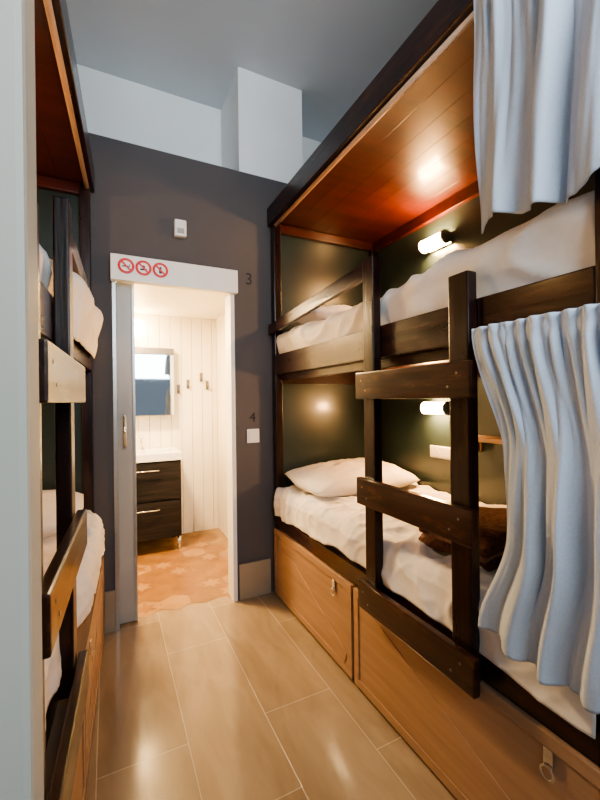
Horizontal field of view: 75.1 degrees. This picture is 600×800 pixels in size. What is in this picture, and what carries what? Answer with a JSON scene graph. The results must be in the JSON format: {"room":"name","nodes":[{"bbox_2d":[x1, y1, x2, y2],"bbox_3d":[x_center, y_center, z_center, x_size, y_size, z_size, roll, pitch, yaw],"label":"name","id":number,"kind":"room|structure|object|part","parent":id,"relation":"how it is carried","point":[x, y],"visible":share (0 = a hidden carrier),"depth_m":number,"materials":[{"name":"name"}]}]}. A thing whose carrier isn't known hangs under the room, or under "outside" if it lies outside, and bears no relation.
{"room":"dormitory","nodes":[
{"label":"dormitory","id":0,"kind":"room"},
{"bbox_2d":[0,0,43,799],"bbox_3d":[-0.696,-0.442,0.095,1.045,3.500,0.060,-1,0,-26],"label":"wall","id":1,"kind":"structure","parent":0,"point":[21,671],"depth_m":0.30,"materials":[{"name":"paint"}]},
{"bbox_2d":[134,313,218,533],"bbox_3d":[-1.516,0.254,3.710,1.450,2.130,0.100,-1,0,-26],"label":"wall","id":2,"kind":"structure","parent":0,"point":[192,430],"depth_m":3.87,"materials":[{"name":"white wood"}]},
{"bbox_2d":[134,319,145,336],"bbox_3d":[-1.492,-0.652,3.560,0.160,0.160,0.200,-1,0,-26],"label":"wall light","id":3,"kind":"object","parent":2,"relation":"attached to","point":[140,328],"visible":0.7,"depth_m":3.50,"materials":[{"name":"white glass"}]},
{"bbox_2d":[135,347,174,415],"bbox_3d":[-1.379,-0.168,3.652,0.375,0.630,0.126,-1,0,-26],"label":"mirror","id":4,"kind":"object","parent":2,"relation":"attached to","point":[154,367],"visible":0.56,"depth_m":3.60,"materials":[{"name":"mirror"}]},
{"bbox_2d":[177,373,208,393],"bbox_3d":[-1.052,-0.167,3.854,0.308,0.210,0.057,-1,0,-26],"label":"hooks","id":5,"kind":"object","parent":2,"relation":"attached to","point":[201,374],"visible":1,"depth_m":3.85,"materials":[{"name":"metal"}]},
{"bbox_2d":[134,284,228,319],"bbox_3d":[-1.225,-0.845,3.091,1.610,0.060,1.480,-1,0,-26],"label":"ceiling","id":6,"kind":"structure","parent":0,"point":[150,300],"depth_m":3.28,"materials":[{"name":"white paint"}]},
{"bbox_2d":[88,132,286,617],"bbox_3d":[-0.759,-0.096,2.436,2.990,2.810,0.100,-1,0,-26],"label":"wall","id":7,"kind":"structure","parent":0,"point":[139,194],"depth_m":2.46,"materials":[{"name":"grey paint"}]},
{"bbox_2d":[105,590,115,632],"bbox_3d":[-1.076,1.198,2.210,0.055,0.230,0.012,-1,0,-26],"label":"baseboard","id":8,"kind":"structure","parent":7,"relation":"attached to","point":[110,608],"depth_m":2.21,"materials":[{"name":"tile"}]},
{"bbox_2d":[112,281,119,630],"bbox_3d":[-1.058,0.318,2.238,0.022,1.990,0.042,-1,0,-26],"label":"trim","id":9,"kind":"structure","parent":7,"relation":"attached to","point":[114,339],"depth_m":2.22,"materials":[{"name":"metal"}]},
{"bbox_2d":[116,282,137,623],"bbox_3d":[-1.023,0.307,2.304,0.098,1.990,0.048,-1,0,-26],"label":"sliding door","id":10,"kind":"structure","parent":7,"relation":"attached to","point":[123,290],"depth_m":2.29,"materials":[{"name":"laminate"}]},
{"bbox_2d":[123,414,126,448],"bbox_3d":[-1.014,0.182,2.258,0.015,0.196,0.050,-1,0,-26],"label":"door handle","id":11,"kind":"object","parent":10,"relation":"attached to","point":[124,415],"depth_m":2.24,"materials":[{"name":"silver metal"}]},
{"bbox_3d":[-0.986,0.307,2.322,0.015,1.990,0.048,-1,0,-26],"label":"metal edge","id":12,"kind":"part","parent":10,"relation":"part of","materials":[{"name":"silver metal"}]},
{"bbox_2d":[110,253,237,294],"bbox_3d":[-0.740,-0.753,2.362,0.735,0.145,0.054,-1,0,-26],"label":"door track cover","id":13,"kind":"object","parent":7,"relation":"attached to","point":[185,276],"visible":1,"depth_m":2.35,"materials":[{"name":"white plastic"}]},
{"bbox_2d":[118,258,167,277],"bbox_3d":[-0.902,-0.761,2.249,0.272,0.088,0.005,-1,0,-26],"label":"no smoking sign","id":14,"kind":"object","parent":13,"relation":"attached to","point":[125,265],"visible":1,"depth_m":2.25,"materials":[{"name":"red plastic"}]},
{"bbox_2d":[174,219,186,238],"bbox_3d":[-0.729,-1.041,2.373,0.070,0.100,0.050,-1,0,-26],"label":"sensor","id":15,"kind":"object","parent":7,"relation":"attached to","point":[179,225],"visible":1,"depth_m":2.35,"materials":[{"name":"white plastic"}]},
{"bbox_2d":[225,294,237,601],"bbox_3d":[-0.454,0.311,2.581,0.027,1.990,0.124,-1,0,-26],"label":"trim","id":16,"kind":"structure","parent":7,"relation":"attached to","point":[229,301],"depth_m":2.53,"materials":[{"name":"white plastic"}]},
{"bbox_2d":[246,273,251,284],"bbox_3d":[-0.340,-0.803,2.588,0.040,0.077,0.002,-1,0,-26],"label":"number","id":17,"kind":"object","parent":7,"relation":"attached to","point":[246,273],"visible":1,"depth_m":2.59,"materials":[{"name":"black paint"}]},
{"bbox_2d":[247,429,258,442],"bbox_3d":[-0.311,0.238,2.591,0.085,0.092,0.013,-1,0,-26],"label":"light switch","id":18,"kind":"object","parent":7,"relation":"attached to","point":[252,434],"visible":1,"depth_m":2.58,"materials":[{"name":"white plastic"}]},
{"bbox_2d":[250,412,255,421],"bbox_3d":[-0.315,0.113,2.595,0.041,0.062,0.002,-1,0,-26],"label":"number","id":19,"kind":"object","parent":7,"relation":"attached to","point":[253,414],"visible":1,"depth_m":2.60,"materials":[{"name":"black paint"}]},
{"bbox_2d":[239,558,270,599],"bbox_3d":[-0.297,1.189,2.593,0.220,0.230,0.012,-1,0,-26],"label":"baseboard","id":20,"kind":"structure","parent":7,"relation":"attached to","point":[254,577],"depth_m":2.58,"materials":[{"name":"wood"}]},
{"bbox_2d":[77,64,320,166],"bbox_3d":[-0.971,-1.843,2.821,2.990,0.690,0.100,-1,0,-26],"label":"wall","id":21,"kind":"structure","parent":0,"point":[117,108],"depth_m":2.73,"materials":[{"name":"white paint"}]},
{"bbox_2d":[216,314,227,537],"bbox_3d":[-0.503,0.241,3.384,0.080,2.130,1.380,-1,0,-26],"label":"wall","id":22,"kind":"structure","parent":0,"point":[220,322],"depth_m":3.82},
{"bbox_2d":[66,0,437,141],"bbox_3d":[-0.280,-2.247,1.408,3.230,0.100,3.350,-1,0,-26],"label":"ceiling","id":23,"kind":"structure","parent":0,"point":[330,51],"depth_m":2.40,"materials":[{"name":"paint"}]},
{"bbox_2d":[221,67,302,183],"bbox_3d":[-0.289,-1.852,2.862,0.470,0.690,0.429,-1,0,-26],"label":"wall column","id":24,"kind":"structure","parent":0,"point":[261,116],"depth_m":2.67,"materials":[{"name":"white paint"}]},
{"bbox_2d":[85,528,456,799],"bbox_3d":[-0.188,1.352,1.321,3.300,0.100,5.550,-1,0,-26],"label":"floor","id":25,"kind":"structure","parent":0,"point":[223,698],"depth_m":1.59,"materials":[{"name":"brown wood"}]},
{"bbox_2d":[46,698,85,799],"bbox_3d":[-0.891,1.087,0.639,0.898,0.447,1.025,-1,0,-26],"label":"storage chest","id":26,"kind":"object","parent":25,"relation":"on","point":[79,786],"visible":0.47,"depth_m":1.08,"materials":[{"name":"beige wood"}]},
{"bbox_2d":[77,556,104,782],"bbox_3d":[-1.284,1.092,1.554,0.893,0.447,0.925,-1,0,-26],"label":"storage chest","id":27,"kind":"object","parent":25,"relation":"on","point":[90,634],"visible":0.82,"depth_m":1.59,"materials":[{"name":"beige wood"}]},
{"bbox_2d":[34,0,94,750],"bbox_3d":[-1.135,0.014,1.053,0.900,2.600,2.085,-1,0,-23],"label":"bunk bed","id":28,"kind":"object","parent":27,"relation":"on","point":[64,161],"visible":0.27,"depth_m":1.82,"materials":[{"name":"green paint"}]},
{"bbox_3d":[-0.761,0.814,1.234,0.040,0.080,1.899,-1,0,-23],"label":"rail","id":29,"kind":"part","parent":28,"relation":"part of","materials":[{"name":"brown wood"}]},
{"bbox_3d":[-1.560,-0.156,1.972,0.846,2.030,0.018,-1,0,-26],"label":"panel","id":30,"kind":"part","parent":28,"relation":"part of","materials":[{"name":"green paint"}]},
{"bbox_2d":[37,196,88,799],"bbox_3d":[-0.572,0.162,0.917,0.069,1.470,0.582,-1,0,-23],"label":"ladder","id":31,"kind":"object","parent":28,"relation":"attached to","point":[61,377],"visible":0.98,"depth_m":1.04,"materials":[{"name":"brown wood"}]},
{"bbox_3d":[-0.495,0.261,0.705,0.043,1.270,0.075,-1,0,-26],"label":"post","id":32,"kind":"part","parent":31,"relation":"part of","materials":[{"name":"brown wood"}]},
{"bbox_3d":[-0.677,0.133,1.126,0.043,1.410,0.070,-1,0,-26],"label":"post","id":33,"kind":"part","parent":31,"relation":"part of","materials":[{"name":"brown wood"}]},
{"bbox_3d":[-0.774,-0.226,1.234,0.040,0.130,1.899,-1,0,-23],"label":"rail","id":34,"kind":"part","parent":28,"relation":"part of","materials":[{"name":"brown wood"}]},
{"bbox_3d":[-0.777,-1.155,1.235,0.022,0.022,1.894,-1,0,-23],"label":"curtain rod","id":35,"kind":"part","parent":28,"relation":"part of","materials":[{"name":"brown wood"}]},
{"bbox_3d":[-0.929,-0.499,1.668,0.024,0.138,1.093,-1,0,-23],"label":"guard rail","id":36,"kind":"part","parent":28,"relation":"part of","materials":[{"name":"brown wood"}]},
{"bbox_3d":[-1.160,0.069,2.129,0.052,2.490,0.055,-1,0,-26],"label":"post","id":37,"kind":"part","parent":28,"relation":"part of","materials":[{"name":"brown wood"}]},
{"bbox_3d":[-1.153,0.715,1.044,0.905,0.216,1.892,-1,0,-26],"label":"mattress","id":38,"kind":"object","parent":28,"relation":"on","visible":0},
{"bbox_2d":[43,510,104,731],"bbox_3d":[-1.098,0.679,1.067,0.998,0.241,1.887,-1,0,-26],"label":"sheet","id":39,"kind":"object","parent":38,"relation":"on","point":[87,578],"visible":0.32,"depth_m":1.36,"materials":[{"name":"white fabric"}]},
{"bbox_2d":[42,489,83,538],"bbox_3d":[-1.397,0.520,1.694,0.800,0.195,0.498,-1,0,-26],"label":"pillow","id":40,"kind":"object","parent":39,"relation":"on","point":[48,496],"visible":0.21,"depth_m":1.71,"materials":[{"name":"white fabric"}]},
{"bbox_3d":[-1.148,-0.301,1.052,0.861,0.205,1.894,-1,0,-26],"label":"mattress","id":41,"kind":"object","parent":28,"relation":"on","visible":0},
{"bbox_2d":[39,244,102,358],"bbox_3d":[-1.088,-0.350,1.079,0.951,0.287,1.886,-1,0,-26],"label":"sheet","id":42,"kind":"object","parent":41,"relation":"on","point":[87,318],"visible":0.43,"depth_m":1.38,"materials":[{"name":"white fabric"}]},
{"bbox_2d":[137,531,229,616],"bbox_3d":[-1.207,1.313,3.031,1.360,0.001,1.466,-1,0,-26],"label":"floor","id":43,"kind":"structure","parent":25,"relation":"on","point":[208,584],"depth_m":2.98,"materials":[{"name":"orange tile"}]},
{"bbox_2d":[136,435,182,548],"bbox_3d":[-1.400,0.815,3.454,0.640,0.999,0.454,-1,0,-26],"label":"bathroom vanity","id":44,"kind":"object","parent":43,"relation":"on","point":[158,470],"visible":0.57,"depth_m":3.34,"materials":[{"name":"laminate"}]},
{"bbox_2d":[140,435,142,448],"bbox_3d":[-1.453,0.387,3.574,0.023,0.142,0.143,-1,0,-26],"label":"tap","id":45,"kind":"object","parent":44,"relation":"on","point":[141,436],"depth_m":3.62,"materials":[{"name":"silver metal"}]},
{"bbox_3d":[-1.305,0.601,3.267,0.241,0.012,0.033,-1,0,-26],"label":"handle","id":46,"kind":"part","parent":44,"relation":"part of","materials":[{"name":"silver metal"}]},
{"bbox_3d":[-1.301,0.936,3.267,0.241,0.012,0.033,-1,0,-26],"label":"handle","id":47,"kind":"part","parent":44,"relation":"part of","materials":[{"name":"silver metal"}]},
{"bbox_3d":[-1.319,0.701,3.288,0.600,0.320,0.018,-1,0,-26],"label":"drawer","id":48,"kind":"part","parent":44,"relation":"part of","materials":[{"name":"laminate"}]},
{"bbox_3d":[-1.315,1.031,3.288,0.600,0.310,0.018,-1,0,-26],"label":"drawer","id":49,"kind":"part","parent":44,"relation":"part of","materials":[{"name":"laminate"}]},
{"bbox_2d":[136,447,182,462],"bbox_3d":[-1.409,0.492,3.465,0.640,0.070,0.428,-1,0,-26],"label":"basin","id":50,"kind":"object","parent":44,"relation":"in","point":[166,454],"depth_m":3.37,"materials":[{"name":"white ceramic"}]},
{"bbox_2d":[274,527,357,679],"bbox_3d":[0.390,1.072,2.378,0.823,0.447,0.925,-1,0,-26],"label":"storage drawer","id":51,"kind":"object","parent":25,"relation":"on","point":[318,595],"visible":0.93,"depth_m":2.08,"materials":[{"name":"beige wood"}]},
{"bbox_2d":[267,0,599,764],"bbox_3d":[0.641,-0.008,1.928,0.901,2.600,2.038,-1,0,-26],"label":"bunk bed","id":52,"kind":"object","parent":51,"relation":"on","point":[398,170],"visible":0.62,"depth_m":2.12,"materials":[{"name":"green paint"}]},
{"bbox_3d":[-0.149,0.057,2.626,0.050,2.490,0.055,-1,0,-26],"label":"post","id":53,"kind":"part","parent":52,"relation":"part of","materials":[{"name":"brown wood"}]},
{"bbox_3d":[0.040,-0.510,2.144,0.024,0.138,1.091,-1,0,-26],"label":"guard rail","id":54,"kind":"part","parent":52,"relation":"part of","materials":[{"name":"brown wood"}]},
{"bbox_3d":[0.216,-0.178,2.846,0.845,2.030,0.018,-1,0,-26],"label":"panel","id":55,"kind":"part","parent":52,"relation":"part of","materials":[{"name":"green paint"}]},
{"bbox_3d":[0.575,0.068,2.984,0.055,2.450,0.047,-1,0,-26],"label":"post","id":56,"kind":"part","parent":52,"relation":"part of","materials":[{"name":"brown wood"}]},
{"bbox_3d":[0.256,-1.167,1.743,0.022,0.022,1.890,-1,0,-26],"label":"curtain rod","id":57,"kind":"part","parent":52,"relation":"part of","materials":[{"name":"brown wood"}]},
{"bbox_2d":[355,255,480,698],"bbox_3d":[0.392,0.150,1.390,0.069,1.470,0.580,-1,0,-26],"label":"ladder","id":58,"kind":"object","parent":52,"relation":"attached to","point":[458,659],"visible":1,"depth_m":1.23,"materials":[{"name":"brown wood"}]},
{"bbox_3d":[0.301,0.121,1.607,0.040,1.410,0.070,-1,0,-26],"label":"post","id":59,"kind":"part","parent":58,"relation":"part of","materials":[{"name":"brown wood"}]},
{"bbox_3d":[0.504,0.249,1.197,0.040,1.270,0.075,-1,0,-26],"label":"post","id":60,"kind":"part","parent":58,"relation":"part of","materials":[{"name":"brown wood"}]},
{"bbox_2d":[419,401,449,414],"bbox_3d":[0.840,0.050,2.397,0.097,0.084,0.200,-1,0,-26],"label":"wall lamp","id":61,"kind":"object","parent":52,"relation":"attached to","point":[425,407],"visible":0.73,"depth_m":2.36,"materials":[{"name":"silver metal"}]},
{"bbox_2d":[417,229,452,253],"bbox_3d":[0.828,-0.970,2.397,0.097,0.084,0.200,-1,0,-26],"label":"wall lamp","id":62,"kind":"object","parent":52,"relation":"attached to","point":[444,238],"visible":1,"depth_m":2.36,"materials":[{"name":"silver metal"}]},
{"bbox_3d":[0.863,-0.971,2.414,0.018,0.070,0.200,-1,0,-26],"label":"plate","id":63,"kind":"part","parent":62,"relation":"part of","materials":[{"name":"black metal"}]},
{"bbox_3d":[0.273,-0.238,1.749,0.040,0.130,1.895,-1,0,-26],"label":"rail","id":64,"kind":"part","parent":52,"relation":"part of","materials":[{"name":"brown wood"}]},
{"bbox_3d":[0.286,0.802,1.749,0.040,0.080,1.895,-1,0,-26],"label":"rail","id":65,"kind":"part","parent":52,"relation":"part of","materials":[{"name":"brown wood"}]},
{"bbox_2d":[430,445,449,459],"bbox_3d":[0.881,0.327,2.416,0.013,0.075,0.200,-1,0,-26],"label":"power socket","id":66,"kind":"object","parent":52,"relation":"attached to","point":[440,452],"visible":0.73,"depth_m":2.43,"materials":[{"name":"white plastic"}]},
{"bbox_3d":[1.037,-0.188,2.122,0.016,2.030,2.010,-1,0,-26],"label":"panel","id":67,"kind":"part","parent":52,"relation":"part of","materials":[{"name":"green paint"}]},
{"bbox_2d":[478,435,501,451],"bbox_3d":[1.022,0.241,1.995,0.130,0.092,0.440,-1,0,-26],"label":"wall shelf","id":68,"kind":"object","parent":52,"relation":"attached to","point":[481,438],"visible":0.19,"depth_m":2.01,"materials":[{"name":"brown wood"}]},
{"bbox_2d":[473,0,599,233],"bbox_3d":[0.606,-0.819,0.911,0.071,0.707,0.494,-1,0,-24],"label":"curtain","id":69,"kind":"object","parent":52,"relation":"hanging from","point":[536,74],"visible":1,"depth_m":0.94,"materials":[{"name":"fabric"}]},
{"bbox_3d":[0.713,0.046,0.874,0.050,2.490,0.060,-1,0,-26],"label":"post","id":70,"kind":"part","parent":52,"relation":"part of","materials":[{"name":"brown wood"}]},
{"bbox_3d":[0.604,-0.175,1.000,0.012,0.012,0.360,-1,0,-26],"label":"wire","id":71,"kind":"object","parent":52,"relation":"attached to","visible":0},
{"bbox_2d":[472,303,599,713],"bbox_3d":[0.590,0.234,0.914,0.064,0.883,0.467,-1,0,-26],"label":"curtain","id":72,"kind":"object","parent":71,"relation":"hanging from","point":[540,374],"visible":1,"depth_m":0.92,"materials":[{"name":"fabric"}]},
{"bbox_2d":[353,587,599,799],"bbox_3d":[0.830,1.066,1.486,0.823,0.447,1.025,-1,0,-26],"label":"storage drawer","id":73,"kind":"object","parent":25,"relation":"on","point":[488,746],"visible":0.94,"depth_m":1.22,"materials":[{"name":"beige wood"}]},
{"bbox_3d":[0.673,0.691,1.942,0.819,0.217,1.892,-1,0,-26],"label":"mattress","id":74,"kind":"object","parent":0,"visible":0},
{"bbox_2d":[273,482,595,738],"bbox_3d":[0.632,0.659,1.919,0.889,0.240,1.893,-1,0,-26],"label":"sheet","id":75,"kind":"object","parent":74,"relation":"on","point":[417,572],"visible":0.28,"depth_m":1.49,"materials":[{"name":"white fabric"}]},
{"bbox_2d":[284,457,419,497],"bbox_3d":[0.335,0.499,2.547,0.800,0.205,0.498,-1,0,-26],"label":"pillow","id":76,"kind":"object","parent":75,"relation":"on","point":[333,478],"visible":0.8,"depth_m":2.38,"materials":[{"name":"white fabric"}]},
{"bbox_2d":[418,506,506,571],"bbox_3d":[0.715,0.504,1.500,0.415,0.138,0.340,-1,0,-26],"label":"folded blanket","id":77,"kind":"object","parent":75,"relation":"on","point":[492,521],"visible":0.29,"depth_m":1.36,"materials":[{"name":"brown fabric"}]},
{"bbox_3d":[0.644,-0.323,1.932,0.774,0.207,1.891,-1,0,-26],"label":"mattress","id":78,"kind":"object","parent":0,"visible":0},
{"bbox_2d":[276,190,594,353],"bbox_3d":[0.607,-0.385,1.913,0.813,0.256,1.887,-1,0,-26],"label":"sheet","id":79,"kind":"object","parent":78,"relation":"on","point":[560,240],"visible":0.54,"depth_m":1.13,"materials":[{"name":"white fabric"}]},
{"bbox_2d":[291,305,351,325],"bbox_3d":[0.274,-0.513,2.534,0.660,0.162,0.449,-1,0,-26],"label":"pillow","id":80,"kind":"object","parent":79,"relation":"on","point":[322,313],"visible":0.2,"depth_m":2.28,"materials":[{"name":"white fabric"}]}
]}

